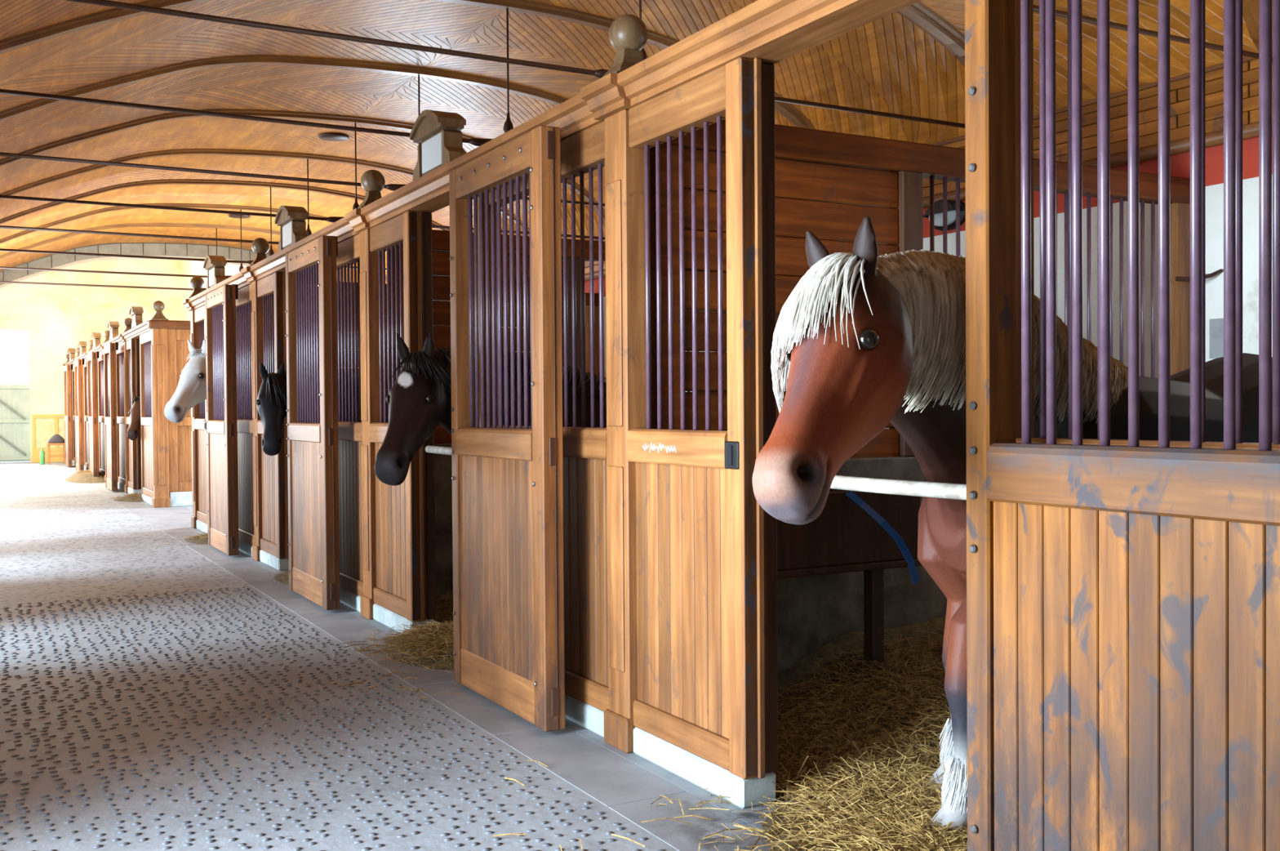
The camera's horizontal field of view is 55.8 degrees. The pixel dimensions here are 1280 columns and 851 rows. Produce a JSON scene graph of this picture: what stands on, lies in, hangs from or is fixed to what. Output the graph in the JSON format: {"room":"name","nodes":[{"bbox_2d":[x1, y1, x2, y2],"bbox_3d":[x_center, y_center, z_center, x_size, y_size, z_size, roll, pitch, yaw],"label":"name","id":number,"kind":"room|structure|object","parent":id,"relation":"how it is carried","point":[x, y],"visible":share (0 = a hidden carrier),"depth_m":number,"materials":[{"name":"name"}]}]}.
{"room":"horse stable","nodes":[
{"label":"horse stable","id":0,"kind":"room"},
{"bbox_2d":[0,259,181,462],"bbox_3d":[-15.046,-2.354,31.823,6.900,6.600,0.300,-1,1,-29],"label":"wall","id":1,"kind":"structure","parent":0,"point":[56,317],"depth_m":31.69,"materials":[{"name":"paint"}]},
{"bbox_2d":[0,384,30,461],"bbox_3d":[-16.696,-0.058,30.840,2.040,1.980,0.096,-1,1,-29],"label":"gate","id":2,"kind":"object","parent":1,"relation":"attached to","point":[11,438],"visible":1,"depth_m":31.17,"materials":[{"name":"wood"}]},
{"bbox_2d":[31,413,64,462],"bbox_3d":[-15.176,0.331,31.573,1.240,1.240,0.040,-1,1,-29],"label":"wainscot","id":3,"kind":"structure","parent":1,"relation":"attached to","point":[44,427],"depth_m":31.43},
{"bbox_2d":[0,242,337,288],"bbox_3d":[-7.283,-3.462,18.145,6.090,4.100,0.530,-1,1,-29],"label":"wall","id":4,"kind":"structure","parent":0,"point":[151,249],"depth_m":17.77,"materials":[{"name":"stone"}]},
{"bbox_2d":[180,259,246,320],"bbox_3d":[-8.634,-3.597,26.440,0.450,4.050,15.300,-1,1,-29],"label":"wall","id":5,"kind":"structure","parent":0,"point":[187,267],"depth_m":31.69,"materials":[{"name":"paint"}]},
{"bbox_2d":[0,461,793,850],"bbox_3d":[-5.704,1.223,14.856,7.450,0.205,40.500,-1,1,-29],"label":"floor","id":6,"kind":"structure","parent":0,"point":[161,698],"depth_m":4.92,"materials":[{"name":"stone"}]},
{"bbox_2d":[40,447,44,464],"bbox_3d":[-14.880,0.759,30.119,0.110,0.420,0.110,-1,1,-29],"label":"bottle","id":7,"kind":"object","parent":6,"relation":"on","point":[42,452],"visible":1,"depth_m":30.08,"materials":[{"name":"green glass"}]},
{"bbox_2d":[46,442,65,464],"bbox_3d":[-14.616,0.702,30.321,0.460,0.525,0.320,-1,1,-29],"label":"stool","id":8,"kind":"object","parent":6,"relation":"on","point":[49,455],"visible":0.82,"depth_m":30.20,"materials":[{"name":"brown wood"}]},
{"bbox_2d":[48,434,64,443],"bbox_3d":[-14.619,0.329,30.316,0.400,0.220,0.266,-1,1,-29],"label":"bundle","id":9,"kind":"object","parent":8,"relation":"on","point":[56,438],"visible":0.96,"depth_m":30.22,"materials":[{"name":"fabric"}]},
{"bbox_2d":[63,364,72,466],"bbox_3d":[-13.576,-0.248,28.756,0.148,2.405,1.038,-1,1,-29],"label":"sliding door","id":10,"kind":"structure","parent":6,"relation":"on","point":[67,368],"depth_m":28.31,"materials":[{"name":"brown wood"}]},
{"bbox_2d":[62,353,75,466],"bbox_3d":[-13.916,-0.432,29.721,0.249,2.800,3.397,-1,1,-29],"label":"stall","id":11,"kind":"object","parent":6,"relation":"on","point":[68,362],"visible":0.13,"depth_m":29.37,"materials":[{"name":"brown wood"}]},
{"bbox_2d":[67,347,75,360],"bbox_3d":[-14.079,-1.740,29.963,0.153,0.348,0.594,-1,1,-29],"label":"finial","id":12,"kind":"object","parent":11,"relation":"on","point":[71,351],"visible":0.84,"depth_m":29.79,"materials":[{"name":"brown wood"}]},
{"bbox_2d":[74,358,84,472],"bbox_3d":[-11.951,-0.216,25.815,0.148,2.405,1.038,-1,1,-29],"label":"sliding door","id":13,"kind":"structure","parent":6,"relation":"on","point":[78,388],"depth_m":25.37,"materials":[{"name":"brown wood"}]},
{"bbox_2d":[72,346,88,470],"bbox_3d":[-12.291,-0.401,26.780,0.249,2.800,3.397,-1,1,-29],"label":"stall","id":14,"kind":"object","parent":6,"relation":"on","point":[77,349],"visible":0.3,"depth_m":26.41,"materials":[{"name":"brown wood"}]},
{"bbox_2d":[77,341,87,355],"bbox_3d":[-12.454,-1.709,27.023,0.153,0.348,0.594,-1,1,-29],"label":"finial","id":15,"kind":"object","parent":14,"relation":"on","point":[82,344],"visible":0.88,"depth_m":26.86,"materials":[{"name":"brown wood"}]},
{"bbox_2d":[59,469,105,483],"bbox_3d":[-10.490,0.957,23.035,1.165,0.265,2.761,-1,1,-29],"label":"heap","id":16,"kind":"object","parent":6,"relation":"on","point":[86,476],"visible":0.66,"depth_m":22.44,"materials":[{"name":"beige plant"}]},
{"bbox_2d":[87,351,99,476],"bbox_3d":[-10.325,-0.185,22.875,0.148,2.405,1.038,-1,1,-29],"label":"sliding door","id":17,"kind":"structure","parent":6,"relation":"on","point":[92,392],"depth_m":22.43,"materials":[{"name":"brown wood"}]},
{"bbox_2d":[84,339,105,475],"bbox_3d":[-10.666,-0.369,23.839,0.249,2.800,3.397,-1,1,-29],"label":"stall","id":18,"kind":"object","parent":6,"relation":"on","point":[100,360],"visible":0.32,"depth_m":23.41,"materials":[{"name":"brown wood"}]},
{"bbox_2d":[90,332,101,348],"bbox_3d":[-10.829,-1.678,24.082,0.153,0.348,0.594,-1,1,-29],"label":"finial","id":19,"kind":"object","parent":18,"relation":"on","point":[96,336],"visible":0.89,"depth_m":23.91,"materials":[{"name":"brown wood"}]},
{"bbox_2d":[103,342,118,490],"bbox_3d":[-8.700,-0.154,19.934,0.148,2.405,1.038,-1,1,-29],"label":"sliding door","id":20,"kind":"structure","parent":6,"relation":"on","point":[109,349],"depth_m":19.50,"materials":[{"name":"brown wood"}]},
{"bbox_2d":[98,329,125,491],"bbox_3d":[-9.041,-0.338,20.898,0.249,2.800,3.397,-1,1,-29],"label":"stall","id":21,"kind":"object","parent":6,"relation":"on","point":[120,353],"visible":0.42,"depth_m":20.34,"materials":[{"name":"brown wood"}]},
{"bbox_2d":[106,320,119,339],"bbox_3d":[-9.204,-1.647,21.141,0.153,0.348,0.594,-1,1,-29],"label":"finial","id":22,"kind":"object","parent":21,"relation":"on","point":[113,326],"visible":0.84,"depth_m":20.97,"materials":[{"name":"brown wood"}]},
{"bbox_2d":[105,491,144,502],"bbox_3d":[-7.425,1.057,17.744,0.785,0.155,1.160,-1,1,-29],"label":"heap","id":23,"kind":"object","parent":6,"relation":"on","point":[133,497],"visible":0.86,"depth_m":17.62,"materials":[{"name":"beige plant"}]},
{"bbox_2d":[126,391,140,439],"bbox_3d":[-6.445,0.257,18.733,2.904,1.611,0.684,-1,1,-33],"label":"horse","id":24,"kind":"object","parent":6,"relation":"on","point":[134,428],"visible":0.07,"depth_m":17.86},
{"bbox_2d":[118,317,153,505],"bbox_3d":[-7.416,-0.307,17.958,0.249,2.800,3.397,-1,1,-29],"label":"stall","id":25,"kind":"object","parent":6,"relation":"on","point":[136,340],"visible":0.7,"depth_m":18.57,"materials":[{"name":"brown wood"}]},
{"bbox_2d":[128,306,143,328],"bbox_3d":[-7.579,-1.616,18.201,0.153,0.348,0.594,-1,1,-29],"label":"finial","id":26,"kind":"object","parent":25,"relation":"on","point":[136,312],"visible":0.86,"depth_m":18.04,"materials":[{"name":"brown wood"}]},
{"bbox_2d":[179,532,208,545],"bbox_3d":[-4.303,1.121,12.238,1.338,0.117,0.716,0,1,44],"label":"heap","id":27,"kind":"object","parent":6,"relation":"on","point":[202,540],"visible":0.28,"depth_m":12.04,"materials":[{"name":"beige plant"}]},
{"bbox_2d":[182,271,254,556],"bbox_3d":[-4.166,-0.245,12.076,0.249,2.800,3.397,-1,1,-29],"label":"stall","id":28,"kind":"object","parent":6,"relation":"on","point":[195,303],"visible":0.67,"depth_m":11.31,"materials":[{"name":"brown wood"}]},
{"bbox_2d":[203,254,226,288],"bbox_3d":[-4.329,-1.554,12.319,0.153,0.348,0.594,-1,1,-29],"label":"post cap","id":29,"kind":"object","parent":28,"relation":"on","point":[215,265],"visible":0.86,"depth_m":12.16,"materials":[{"name":"brown wood"}]},
{"bbox_2d":[204,284,238,555],"bbox_3d":[-3.825,-0.061,11.112,0.148,2.405,1.038,-1,1,-29],"label":"sliding door","id":30,"kind":"structure","parent":6,"relation":"on","point":[220,355],"depth_m":10.94,"materials":[{"name":"brown wood"}]},
{"bbox_2d":[146,300,387,507],"bbox_3d":[-5.145,-0.312,17.163,3.400,2.800,0.226,-1,1,-29],"label":"stall","id":31,"kind":"object","parent":6,"relation":"on","point":[171,446],"visible":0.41,"depth_m":16.41,"materials":[{"name":"brown wood"}]},
{"bbox_2d":[267,568,288,584],"bbox_3d":[-2.609,1.158,9.247,0.550,0.109,1.127,0,1,-6],"label":"heap","id":32,"kind":"object","parent":6,"relation":"on","point":[283,577],"visible":0.1,"depth_m":9.27,"materials":[{"name":"yellow plant"}]},
{"bbox_2d":[240,216,363,612],"bbox_3d":[-2.541,-0.214,9.136,0.249,2.800,3.397,-1,1,-29],"label":"stall","id":33,"kind":"object","parent":6,"relation":"on","point":[267,275],"visible":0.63,"depth_m":9.75,"materials":[{"name":"brown wood"}]},
{"bbox_2d":[274,205,308,251],"bbox_3d":[-2.704,-1.523,9.379,0.153,0.348,0.594,-1,1,-29],"label":"post cap","id":34,"kind":"object","parent":33,"relation":"on","point":[291,220],"visible":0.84,"depth_m":9.24,"materials":[{"name":"brown wood"}]},
{"bbox_2d":[284,235,340,609],"bbox_3d":[-2.200,-0.030,8.171,0.148,2.405,1.038,-1,1,-29],"label":"sliding door","id":35,"kind":"structure","parent":6,"relation":"on","point":[311,297],"depth_m":8.03,"materials":[{"name":"brown wood"}]},
{"bbox_2d":[338,618,457,687],"bbox_3d":[-0.990,1.146,6.431,0.989,0.215,1.664,-1,1,-29],"label":"heap","id":36,"kind":"object","parent":6,"relation":"on","point":[431,646],"visible":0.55,"depth_m":6.29,"materials":[{"name":"yellow plant"}]},
{"bbox_2d":[273,281,599,383],"bbox_3d":[-1.805,-0.073,11.341,3.190,2.445,0.120,-1,1,-29],"label":"wall","id":37,"kind":"structure","parent":6,"relation":"on","point":[597,372],"depth_m":11.98,"materials":[{"name":"brown wood"}]},
{"bbox_2d":[433,586,453,623],"bbox_3d":[0.600,1.019,6.924,3.241,0.442,3.200,-1,1,-29],"label":"bedding","id":38,"kind":"object","parent":6,"relation":"on","point":[444,602],"visible":0.02,"depth_m":7.46,"materials":[{"name":"plant"}]},
{"bbox_2d":[373,332,786,485],"bbox_3d":[-0.130,0.357,6.835,3.163,1.668,0.746,-1,1,-36],"label":"horse","id":39,"kind":"object","parent":38,"relation":"on","point":[420,398],"visible":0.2,"depth_m":5.90},
{"bbox_2d":[142,534,806,850],"bbox_3d":[-2.333,1.190,7.589,1.374,0.031,11.518,-1,1,-29],"label":"straw wisps","id":40,"kind":"object","parent":6,"relation":"on","point":[360,650],"visible":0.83,"depth_m":4.01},
{"bbox_2d":[345,93,608,737],"bbox_3d":[-0.916,-0.183,6.195,0.249,2.800,3.397,-1,1,-29],"label":"stall","id":41,"kind":"object","parent":6,"relation":"on","point":[398,521],"visible":0.63,"depth_m":6.19,"materials":[{"name":"brown wood"}]},
{"bbox_2d":[423,444,451,454],"bbox_3d":[-0.949,0.140,6.400,0.042,0.045,1.098,-1,1,-29],"label":"pole","id":42,"kind":"object","parent":41,"relation":"attached to","point":[430,449],"visible":0.4,"depth_m":6.66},
{"bbox_2d":[409,109,466,180],"bbox_3d":[-1.079,-1.492,6.438,0.153,0.348,0.594,-1,1,-29],"label":"post cap","id":43,"kind":"object","parent":41,"relation":"on","point":[438,134],"visible":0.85,"depth_m":6.33,"materials":[{"name":"brown wood"}]},
{"bbox_2d":[448,124,564,731],"bbox_3d":[-0.575,0.001,5.231,0.148,2.405,1.038,-1,1,-29],"label":"sliding door","id":44,"kind":"structure","parent":6,"relation":"on","point":[508,638],"depth_m":5.09,"materials":[{"name":"brown wood"}]},
{"bbox_2d":[389,229,716,596],"bbox_3d":[-0.180,-0.042,8.401,3.190,2.445,0.120,-1,1,-29],"label":"wall","id":45,"kind":"structure","parent":6,"relation":"on","point":[440,238],"depth_m":7.76,"materials":[{"name":"brown wood"}]},
{"bbox_2d":[640,767,967,850],"bbox_3d":[0.848,1.215,3.472,1.313,0.164,2.048,-1,1,-29],"label":"heap","id":46,"kind":"object","parent":6,"relation":"on","point":[797,825],"visible":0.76,"depth_m":3.58,"materials":[{"name":"yellow plant"}]},
{"bbox_2d":[777,488,920,672],"bbox_3d":[0.662,0.738,4.715,0.840,0.980,0.340,-1,1,-29],"label":"manger","id":47,"kind":"object","parent":6,"relation":"on","point":[844,537],"visible":0.3,"depth_m":4.62,"materials":[{"name":"brown wood"}]},
{"bbox_2d":[844,490,919,584],"bbox_3d":[0.918,0.425,4.566,0.288,0.357,0.061,0,1,0],"label":"strap","id":48,"kind":"object","parent":47,"relation":"hanging from","point":[877,517],"visible":0.96,"depth_m":4.57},
{"bbox_2d":[772,615,967,848],"bbox_3d":[2.224,1.062,3.982,3.244,0.448,3.200,-1,1,-29],"label":"bedding","id":49,"kind":"object","parent":6,"relation":"on","point":[841,722],"visible":0.34,"depth_m":4.53,"materials":[{"name":"yellow plant"}]},
{"bbox_2d":[751,216,1272,831],"bbox_3d":[1.366,0.365,3.855,3.436,1.715,0.826,-1,1,-40],"label":"horse","id":50,"kind":"object","parent":49,"relation":"on","point":[868,341],"visible":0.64,"depth_m":2.91},
{"bbox_2d":[649,119,1190,675],"bbox_3d":[1.445,-0.011,5.460,3.190,2.445,0.120,-1,1,-29],"label":"wall","id":51,"kind":"structure","parent":6,"relation":"on","point":[827,182],"depth_m":5.07,"materials":[{"name":"brown wood"}]},
{"bbox_2d":[1175,268,1222,281],"bbox_3d":[2.803,-0.752,6.060,0.230,0.065,0.036,0,1,3],"label":"ring","id":52,"kind":"object","parent":51,"relation":"attached to","point":[1180,278],"visible":0.72,"depth_m":6.06,"materials":[{"name":"metal"}]},
{"bbox_2d":[580,0,1279,808],"bbox_3d":[0.754,-0.151,3.174,0.249,2.800,3.580,-1,1,-29],"label":"stall","id":53,"kind":"object","parent":6,"relation":"on","point":[692,548],"visible":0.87,"depth_m":4.04,"materials":[{"name":"brown wood"}]},
{"bbox_2d":[830,475,966,500],"bbox_3d":[0.676,0.171,3.459,0.042,0.045,1.098,-1,1,-29],"label":"pole","id":54,"kind":"object","parent":53,"relation":"attached to","point":[895,486],"visible":0.39,"depth_m":3.34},
{"bbox_2d":[964,0,1279,850],"bbox_3d":[1.041,0.032,2.307,0.148,2.405,1.038,-1,1,-29],"label":"stall front","id":55,"kind":"structure","parent":6,"relation":"on","point":[1123,602],"depth_m":2.41,"materials":[{"name":"brown wood"}]},
{"bbox_3d":[-1.020,0.985,9.867,3.230,0.420,3.200,-1,1,-29],"label":"bedding","id":56,"kind":"object","parent":6,"relation":"on","visible":0},
{"bbox_2d":[255,361,439,455],"bbox_3d":[-1.658,0.331,9.843,2.924,1.653,0.681,-1,1,-33],"label":"horse","id":57,"kind":"object","parent":56,"relation":"on","point":[271,402],"visible":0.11,"depth_m":8.97},
{"bbox_3d":[-2.634,0.956,12.814,3.204,0.425,3.200,-1,1,-29],"label":"bedding","id":58,"kind":"object","parent":6,"relation":"on","visible":0},
{"bbox_2d":[164,338,206,422],"bbox_3d":[-3.426,0.126,12.787,3.171,2.004,0.766,-1,1,-34],"label":"horse","id":59,"kind":"object","parent":58,"relation":"on","point":[190,391],"visible":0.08,"depth_m":11.85},
{"bbox_2d":[0,0,1272,283],"bbox_3d":[-1.429,-2.092,7.586,6.090,1.283,23.700,-1,1,-29],"label":"ceiling","id":60,"kind":"structure","parent":0,"point":[909,60],"depth_m":8.37,"materials":[{"name":"brown wood"}]},
{"bbox_2d":[0,227,217,291],"bbox_3d":[-6.044,-2.223,16.175,5.820,0.903,0.065,-1,1,-29],"label":"rod","id":61,"kind":"object","parent":60,"relation":"attached to","point":[2,282],"visible":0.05,"depth_m":15.66,"materials":[{"name":"metal"}]},
{"bbox_2d":[0,159,311,244],"bbox_3d":[-3.592,-2.176,11.737,5.820,0.903,0.065,-1,1,-29],"label":"rod","id":62,"kind":"object","parent":60,"relation":"attached to","point":[308,232],"visible":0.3,"depth_m":11.20,"materials":[{"name":"metal"}]},
{"bbox_2d":[0,186,386,270],"bbox_3d":[-4.409,-2.192,13.216,5.820,0.903,0.065,-1,1,-29],"label":"rod","id":63,"kind":"object","parent":60,"relation":"attached to","point":[271,251],"visible":0.44,"depth_m":12.73,"materials":[{"name":"metal"}]},
{"bbox_2d":[0,208,386,284],"bbox_3d":[-5.227,-2.207,14.695,5.820,0.903,0.065,-1,1,-29],"label":"rod","id":64,"kind":"object","parent":60,"relation":"attached to","point":[241,267],"visible":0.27,"depth_m":14.20,"materials":[{"name":"metal"}]},
{"bbox_2d":[227,213,250,218],"bbox_3d":[-5.144,-2.693,15.525,0.280,0.034,0.280,-1,1,-29],"label":"ceiling vent","id":65,"kind":"object","parent":60,"relation":"in","point":[232,215],"visible":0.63,"depth_m":15.48,"materials":[{"name":"metal"}]},
{"bbox_2d":[0,8,513,146],"bbox_3d":[-1.140,-2.129,7.300,5.820,0.903,0.065,-1,1,-29],"label":"rod","id":66,"kind":"object","parent":60,"relation":"attached to","point":[508,125],"visible":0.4,"depth_m":6.72,"materials":[{"name":"metal"}]},
{"bbox_2d":[0,75,604,206],"bbox_3d":[-1.957,-2.145,8.779,5.820,0.903,0.065,-1,1,-29],"label":"rod","id":67,"kind":"object","parent":60,"relation":"attached to","point":[393,187],"visible":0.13,"depth_m":8.23,"materials":[{"name":"metal"}]},
{"bbox_2d":[0,123,604,239],"bbox_3d":[-2.775,-2.160,10.258,5.820,0.903,0.065,-1,1,-29],"label":"rod","id":68,"kind":"object","parent":60,"relation":"attached to","point":[331,219],"visible":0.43,"depth_m":9.81,"materials":[{"name":"metal"}]},
{"bbox_2d":[317,132,349,141],"bbox_3d":[-2.802,-2.644,11.060,0.280,0.034,0.280,-1,1,-29],"label":"ceiling vent","id":69,"kind":"object","parent":60,"relation":"in","point":[331,136],"visible":1,"depth_m":11.02,"materials":[{"name":"metal"}]},
{"bbox_2d":[65,0,964,128],"bbox_3d":[-0.323,-2.114,5.821,5.820,0.903,0.065,-1,1,-29],"label":"ceiling beam","id":70,"kind":"structure","parent":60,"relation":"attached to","point":[599,73],"depth_m":5.44,"materials":[{"name":"metal"}]},
{"bbox_2d":[1033,4,1272,62],"bbox_3d":[0.495,-2.098,4.342,5.820,0.903,0.065,-1,1,-29],"label":"rod","id":71,"kind":"object","parent":60,"relation":"attached to","point":[1036,8],"visible":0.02,"depth_m":5.29,"materials":[{"name":"metal"}]},
{"bbox_2d":[502,133,1272,428],"bbox_3d":[1.430,-0.393,9.184,0.404,3.100,23.700,-1,1,-29],"label":"wall","id":72,"kind":"structure","parent":0,"point":[1180,163],"depth_m":6.41,"materials":[{"name":"white paint"}]},
{"bbox_2d":[584,55,1272,274],"bbox_3d":[0.379,-1.667,10.589,0.052,0.343,20.200,-1,1,-29],"label":"trim","id":73,"kind":"structure","parent":72,"relation":"attached to","point":[1180,91],"depth_m":6.37,"materials":[{"name":"brown wood"}]},
{"bbox_2d":[584,118,1272,280],"bbox_3d":[0.364,-1.480,10.583,0.070,0.070,20.200,-1,1,-29],"label":"trim","id":74,"kind":"structure","parent":72,"relation":"attached to","point":[1251,130],"depth_m":6.33,"materials":[{"name":"red wood"}]},
{"bbox_2d":[593,50,1272,240],"bbox_3d":[0.368,-1.829,10.582,0.065,0.023,20.200,-1,1,-29],"label":"trim","id":75,"kind":"structure","parent":72,"relation":"attached to","point":[1245,59],"depth_m":6.47,"materials":[{"name":"brown wood"}]},
{"bbox_2d":[923,199,965,230],"bbox_3d":[1.879,-1.347,7.833,0.100,0.199,0.587,-1,1,-29],"label":"wall lamp","id":76,"kind":"object","parent":72,"relation":"attached to","point":[938,205],"visible":0.59,"depth_m":7.67,"materials":[{"name":"metal"}]},
{"bbox_2d":[924,199,962,217],"bbox_3d":[1.933,-1.394,7.715,0.080,0.088,0.300,-1,1,-29],"label":"hood","id":77,"kind":"object","parent":76,"relation":"attached to","point":[938,205],"depth_m":7.66,"materials":[{"name":"metal"}]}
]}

